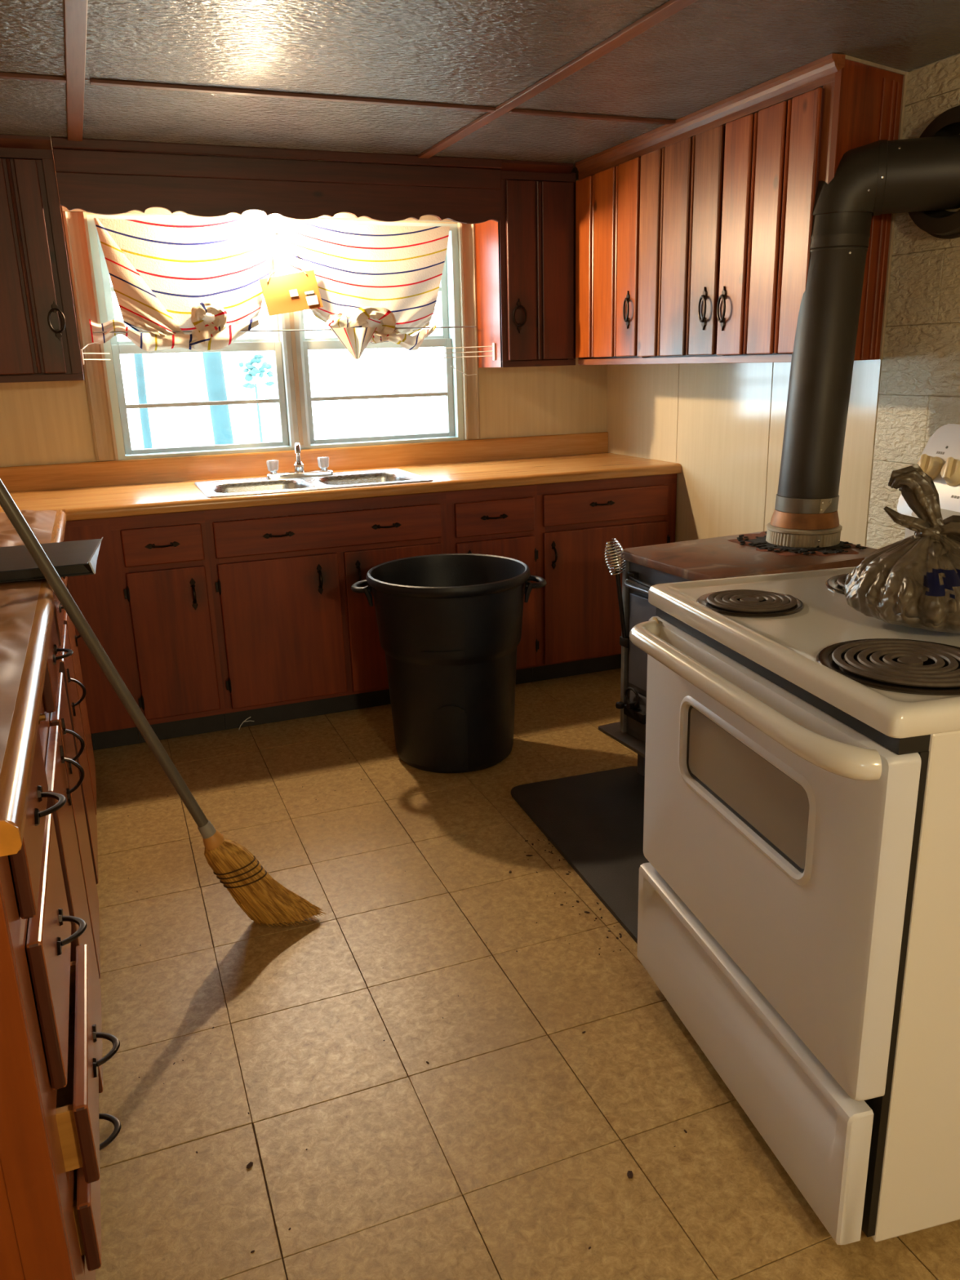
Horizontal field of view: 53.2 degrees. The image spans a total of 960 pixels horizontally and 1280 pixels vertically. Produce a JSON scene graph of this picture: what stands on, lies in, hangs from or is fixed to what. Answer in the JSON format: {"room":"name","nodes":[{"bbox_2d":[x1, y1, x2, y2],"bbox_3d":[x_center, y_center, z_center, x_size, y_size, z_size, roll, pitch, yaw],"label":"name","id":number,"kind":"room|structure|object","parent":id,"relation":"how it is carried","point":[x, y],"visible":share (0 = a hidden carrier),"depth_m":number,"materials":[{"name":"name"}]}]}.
{"room":"kitchen","nodes":[
{"label":"kitchen","id":0,"kind":"room"},
{"bbox_2d":[0,179,607,590],"bbox_3d":[-0.850,-0.880,4.153,3.300,2.120,0.120,-8,17,-20],"label":"wall","id":1,"kind":"structure","parent":0,"point":[43,422],"depth_m":4.37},
{"bbox_2d":[0,134,84,382],"bbox_3d":[-1.730,-1.327,3.405,0.498,0.794,0.346,-8,17,-20],"label":"upper cabinet","id":2,"kind":"object","parent":1,"relation":"attached to","point":[39,342],"visible":1,"depth_m":3.33,"materials":[{"name":"brown wood"}]},
{"bbox_2d":[82,341,101,349],"bbox_3d":[-1.469,-1.142,3.669,0.122,0.056,0.024,-15,21,-39],"label":"string","id":3,"kind":"object","parent":2,"relation":"attached to","point":[97,341],"visible":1,"depth_m":3.66,"materials":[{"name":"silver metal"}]},
{"bbox_2d":[80,349,110,364],"bbox_3d":[-1.437,-1.058,3.583,0.018,0.054,0.131,8,19,30],"label":"wire rack","id":4,"kind":"object","parent":2,"relation":"attached to","point":[82,353],"visible":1,"depth_m":3.55,"materials":[{"name":"white metal"}]},
{"bbox_2d":[50,136,502,223],"bbox_3d":[-0.684,-1.694,3.566,1.651,0.236,0.039,-8,17,-20],"label":"window valance","id":5,"kind":"object","parent":2,"relation":"attached to","point":[100,176],"visible":1,"depth_m":3.52,"materials":[{"name":"brown wood"}]},
{"bbox_2d":[61,205,480,461],"bbox_3d":[-0.803,-1.309,4.033,1.648,0.992,0.150,-8,17,-20],"label":"window","id":6,"kind":"structure","parent":1,"relation":"in","point":[291,348],"depth_m":4.03,"materials":[{"name":"grey wood"}]},
{"bbox_2d":[93,325,476,333],"bbox_3d":[-0.755,-1.276,3.941,1.568,0.013,0.066,-8,17,-20],"label":"curtain rod","id":7,"kind":"object","parent":6,"relation":"attached to","point":[470,326],"visible":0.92,"depth_m":3.89,"materials":[{"name":"grey metal"}]},
{"bbox_2d":[88,216,275,351],"bbox_3d":[-1.139,-1.388,3.721,0.743,0.507,0.090,-8,17,-20],"label":"curtain","id":8,"kind":"object","parent":7,"relation":"hanging from","point":[203,277],"visible":0.99,"depth_m":3.73,"materials":[{"name":"white fabric"}]},
{"bbox_2d":[275,216,449,359],"bbox_3d":[-0.445,-1.458,3.982,0.736,0.555,0.098,-8,17,-20],"label":"curtain","id":9,"kind":"object","parent":7,"relation":"hanging from","point":[373,281],"visible":1,"depth_m":3.99,"materials":[{"name":"white fabric"}]},
{"bbox_2d":[259,231,323,315],"bbox_3d":[-0.776,-1.481,3.883,0.246,0.319,0.097,-8,17,-20],"label":"hanging sign","id":10,"kind":"object","parent":6,"relation":"hanging from","point":[297,291],"visible":1,"depth_m":3.86,"materials":[{"name":"yellow"}]},
{"bbox_2d":[0,431,608,492],"bbox_3d":[-0.812,-0.766,4.122,3.076,0.097,0.018,-8,17,-20],"label":"backsplash","id":11,"kind":"structure","parent":1,"relation":"attached to","point":[125,472],"depth_m":4.10,"materials":[{"name":"laminate"}]},
{"bbox_2d":[475,160,575,367],"bbox_3d":[0.197,-1.590,4.123,0.346,0.794,0.346,-8,17,-20],"label":"upper cabinet","id":12,"kind":"object","parent":1,"relation":"attached to","point":[526,260],"visible":0.96,"depth_m":4.00,"materials":[{"name":"brown wood"}]},
{"bbox_2d":[433,342,495,359],"bbox_3d":[-0.067,-1.230,4.099,0.267,0.071,0.027,-2,16,-3],"label":"wire rack","id":13,"kind":"object","parent":12,"relation":"attached to","point":[493,346],"visible":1,"depth_m":4.10,"materials":[{"name":"white metal"}]},
{"bbox_2d":[0,0,959,179],"bbox_3d":[0.360,-1.095,0.827,3.300,0.111,6.860,-8,17,-20],"label":"ceiling","id":14,"kind":"structure","parent":0,"point":[547,81],"depth_m":2.56,"materials":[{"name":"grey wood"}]},
{"bbox_2d":[261,213,276,232],"bbox_3d":[-0.838,-1.712,3.729,0.068,0.246,0.167,-8,17,-20],"label":"light","id":15,"kind":"object","parent":14,"relation":"hanging from","point":[268,224],"visible":0.41,"depth_m":3.69,"materials":[{"name":"beige"}]},
{"bbox_2d":[90,668,959,1279],"bbox_3d":[0.483,1.002,1.464,3.438,0.060,6.860,-8,17,-20],"label":"floor","id":16,"kind":"structure","parent":0,"point":[508,1154],"depth_m":1.95,"materials":[{"name":"brown tile"}]},
{"bbox_2d":[0,728,121,1279],"bbox_3d":[-0.853,0.615,1.261,0.709,0.868,0.526,-8,17,-20],"label":"base cabinet","id":17,"kind":"object","parent":16,"relation":"on","point":[51,1216],"visible":1,"depth_m":1.16,"materials":[{"name":"brown wood"}]},
{"bbox_2d":[38,613,103,1093],"bbox_3d":[-1.102,0.452,1.843,0.690,0.868,0.780,-8,17,-20],"label":"base cabinet","id":18,"kind":"object","parent":16,"relation":"on","point":[62,767],"visible":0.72,"depth_m":1.85,"materials":[{"name":"brown wood"}]},
{"bbox_2d":[53,577,98,884],"bbox_3d":[-1.465,0.205,2.724,0.690,0.868,1.190,-8,17,-20],"label":"base cabinet","id":19,"kind":"object","parent":16,"relation":"on","point":[70,667],"visible":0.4,"depth_m":2.53,"materials":[{"name":"brown wood"}]},
{"bbox_2d":[0,431,681,856],"bbox_3d":[-0.242,-0.351,2.716,3.098,0.138,3.164,-8,17,-20],"label":"countertop","id":20,"kind":"structure","parent":19,"relation":"on","point":[74,503],"depth_m":3.82,"materials":[{"name":"laminate"}]},
{"bbox_2d":[0,508,56,773],"bbox_3d":[-1.250,-0.098,2.002,0.608,0.024,2.430,-8,17,-20],"label":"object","id":21,"kind":"structure","parent":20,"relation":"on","point":[19,599],"depth_m":1.78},
{"bbox_2d":[0,537,102,583],"bbox_3d":[-1.151,-0.173,2.214,0.536,0.028,0.345,-8,17,-20],"label":"metal tray","id":22,"kind":"object","parent":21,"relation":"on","point":[77,557],"visible":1,"depth_m":2.20,"materials":[{"name":"black metal"}]},
{"bbox_2d":[265,442,333,479],"bbox_3d":[-0.715,-0.726,3.858,0.272,0.150,0.235,-8,17,-20],"label":"faucet","id":23,"kind":"object","parent":20,"relation":"on","point":[323,461],"visible":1,"depth_m":3.93,"materials":[{"name":"silver metal"}]},
{"bbox_2d":[194,468,433,521],"bbox_3d":[-0.664,-0.549,3.817,0.856,0.171,0.501,-8,17,-20],"label":"sink","id":24,"kind":"object","parent":20,"relation":"in","point":[254,486],"visible":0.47,"depth_m":3.84,"materials":[{"name":"silver metal"}]},
{"bbox_2d":[63,517,139,750],"bbox_3d":[-1.468,-0.079,3.701,0.162,0.868,0.633,-8,17,-20],"label":"base cabinet","id":25,"kind":"object","parent":16,"relation":"on","point":[96,596],"visible":0.57,"depth_m":3.42,"materials":[{"name":"brown wood"}]},
{"bbox_2d":[0,479,326,927],"bbox_3d":[-0.707,0.174,2.202,0.621,1.179,0.104,-8,17,-20],"label":"broom","id":26,"kind":"object","parent":16,"relation":"on","point":[264,900],"visible":1,"depth_m":2.29,"materials":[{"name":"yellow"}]},
{"bbox_2d":[108,510,225,742],"bbox_3d":[-1.235,-0.103,3.762,0.320,0.868,0.682,-8,17,-20],"label":"base cabinet","id":27,"kind":"object","parent":16,"relation":"on","point":[162,560],"visible":0.98,"depth_m":3.47,"materials":[{"name":"brown wood"}]},
{"bbox_2d":[204,491,448,729],"bbox_3d":[-0.658,-0.182,3.977,0.921,0.868,0.682,-8,17,-20],"label":"base cabinet","id":28,"kind":"object","parent":16,"relation":"on","point":[295,641],"visible":0.87,"depth_m":3.65,"materials":[{"name":"brown wood"}]},
{"bbox_2d":[127,751,687,1253],"bbox_3d":[-0.289,0.694,2.481,1.170,0.004,2.290,-8,17,-20],"label":"crumbs","id":29,"kind":"object","parent":16,"relation":"on","point":[629,1174],"visible":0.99,"depth_m":2.28,"materials":[{"name":"brown food"}]},
{"bbox_2d":[351,553,546,773],"bbox_3d":[-0.100,0.080,3.373,0.560,0.674,0.560,-14,21,-37],"label":"trash can","id":30,"kind":"object","parent":16,"relation":"on","point":[449,624],"visible":1,"depth_m":3.20,"materials":[{"name":"black plastic"}]},
{"bbox_2d":[421,484,538,684],"bbox_3d":[-0.047,-0.266,4.205,0.394,0.868,0.682,-8,17,-20],"label":"base cabinet","id":31,"kind":"object","parent":16,"relation":"on","point":[502,522],"visible":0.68,"depth_m":3.87,"materials":[{"name":"brown wood"}]},
{"bbox_2d":[511,765,648,943],"bbox_3d":[0.479,0.585,2.765,0.500,0.013,0.975,-7,17,-17],"label":"floor mat","id":32,"kind":"object","parent":16,"relation":"on","point":[595,820],"visible":0.33,"depth_m":2.86,"materials":[{"name":"grey rubber"}]},
{"bbox_2d":[533,473,676,681],"bbox_3d":[0.444,-0.333,4.388,0.663,0.868,0.682,-8,17,-20],"label":"base cabinet","id":33,"kind":"object","parent":16,"relation":"on","point":[580,625],"visible":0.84,"depth_m":4.07,"materials":[{"name":"brown wood"}]},
{"bbox_2d":[598,531,876,776],"bbox_3d":[0.800,0.086,3.006,0.703,0.818,0.590,-9,18,-24],"label":"wood stove","id":34,"kind":"object","parent":16,"relation":"on","point":[748,554],"visible":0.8,"depth_m":2.92,"materials":[{"name":"grey paint"}]},
{"bbox_2d":[765,105,959,547],"bbox_3d":[1.167,-0.882,2.802,0.568,1.202,0.279,4,17,18],"label":"stovepipe","id":35,"kind":"object","parent":34,"relation":"on","point":[919,177],"visible":0.99,"depth_m":2.74,"materials":[{"name":"black metal"}]},
{"bbox_2d":[629,423,959,1244],"bbox_3d":[0.738,0.259,1.728,0.759,1.205,0.773,-6,17,-13],"label":"electric range","id":36,"kind":"object","parent":16,"relation":"on","point":[798,916],"visible":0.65,"depth_m":1.48,"materials":[{"name":"white metal"}]},
{"bbox_2d":[705,598,792,613],"bbox_3d":[0.499,-0.068,1.774,0.172,0.003,0.172,-6,17,-13],"label":"burner","id":37,"kind":"object","parent":36,"relation":"on","point":[717,606],"depth_m":1.72,"materials":[{"name":"black metal"}]},
{"bbox_2d":[648,566,959,737],"bbox_3d":[0.741,-0.023,1.649,0.640,0.040,0.773,-6,17,-13],"label":"cooktop","id":38,"kind":"object","parent":36,"relation":"in","point":[801,628],"depth_m":1.52,"materials":[{"name":"white metal"}]},
{"bbox_2d":[834,579,845,590],"bbox_3d":[0.804,-0.105,1.871,0.224,0.003,0.224,-6,17,-13],"label":"burner","id":39,"kind":"object","parent":36,"relation":"on","point":[839,584],"depth_m":1.88,"materials":[{"name":"black metal"}]},
{"bbox_2d":[827,648,959,689],"bbox_3d":[0.629,0.036,1.403,0.238,0.003,0.238,-6,17,-13],"label":"burner","id":40,"kind":"object","parent":36,"relation":"on","point":[868,668],"depth_m":1.37,"materials":[{"name":"black metal"}]},
{"bbox_2d":[844,463,959,633],"bbox_3d":[0.774,-0.165,1.585,0.300,0.252,0.302,-8,17,-20],"label":"bag","id":41,"kind":"object","parent":36,"relation":"on","point":[913,581],"visible":1,"depth_m":1.55,"materials":[{"name":"grey plastic"}]},
{"bbox_2d":[936,451,959,498],"bbox_3d":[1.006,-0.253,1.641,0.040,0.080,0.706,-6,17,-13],"label":"stove knob","id":42,"kind":"object","parent":36,"relation":"on","point":[948,463],"depth_m":1.89,"materials":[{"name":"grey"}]},
{"bbox_2d":[606,53,959,549],"bbox_3d":[1.895,-0.240,1.696,0.143,2.120,6.860,-8,17,-20],"label":"wall","id":43,"kind":"structure","parent":0,"point":[723,424],"depth_m":3.17,"materials":[{"name":"beige paint"}]},
{"bbox_2d":[575,53,907,364],"bbox_3d":[0.825,-1.401,3.414,0.363,0.794,1.524,-8,17,-20],"label":"upper cabinet","id":44,"kind":"object","parent":43,"relation":"attached to","point":[693,233],"visible":0.97,"depth_m":3.08,"materials":[{"name":"brown wood"}]},
{"label":"outside","id":45,"kind":"structure","parent":0,"visible":0},
{"bbox_2d":[129,416,446,449],"bbox_3d":[-5.786,-2.993,17.637,30.000,0.100,28.160,-8,17,-20],"label":"ground","id":46,"kind":"structure","parent":45,"point":[325,430],"depth_m":28.00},
{"bbox_2d":[132,328,152,448],"bbox_3d":[-3.343,-3.895,9.236,1.937,6.207,1.918,4,17,17],"label":"tree","id":47,"kind":"object","parent":46,"relation":"on","point":[139,365],"visible":0.11,"depth_m":9.39,"materials":[{"name":"blue plant"}]},
{"bbox_2d":[202,351,234,444],"bbox_3d":[-2.251,-3.809,7.313,1.924,7.059,1.982,5,17,20],"label":"tree","id":48,"kind":"object","parent":46,"relation":"on","point":[212,361],"visible":0.12,"depth_m":7.63,"materials":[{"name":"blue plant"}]},
{"bbox_2d":[237,354,275,442],"bbox_3d":[-2.147,-1.808,9.507,0.351,1.974,0.253,-8,17,-20],"label":"tree","id":49,"kind":"object","parent":46,"relation":"on","point":[251,371],"visible":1,"depth_m":9.26,"materials":[{"name":"blue plant"}]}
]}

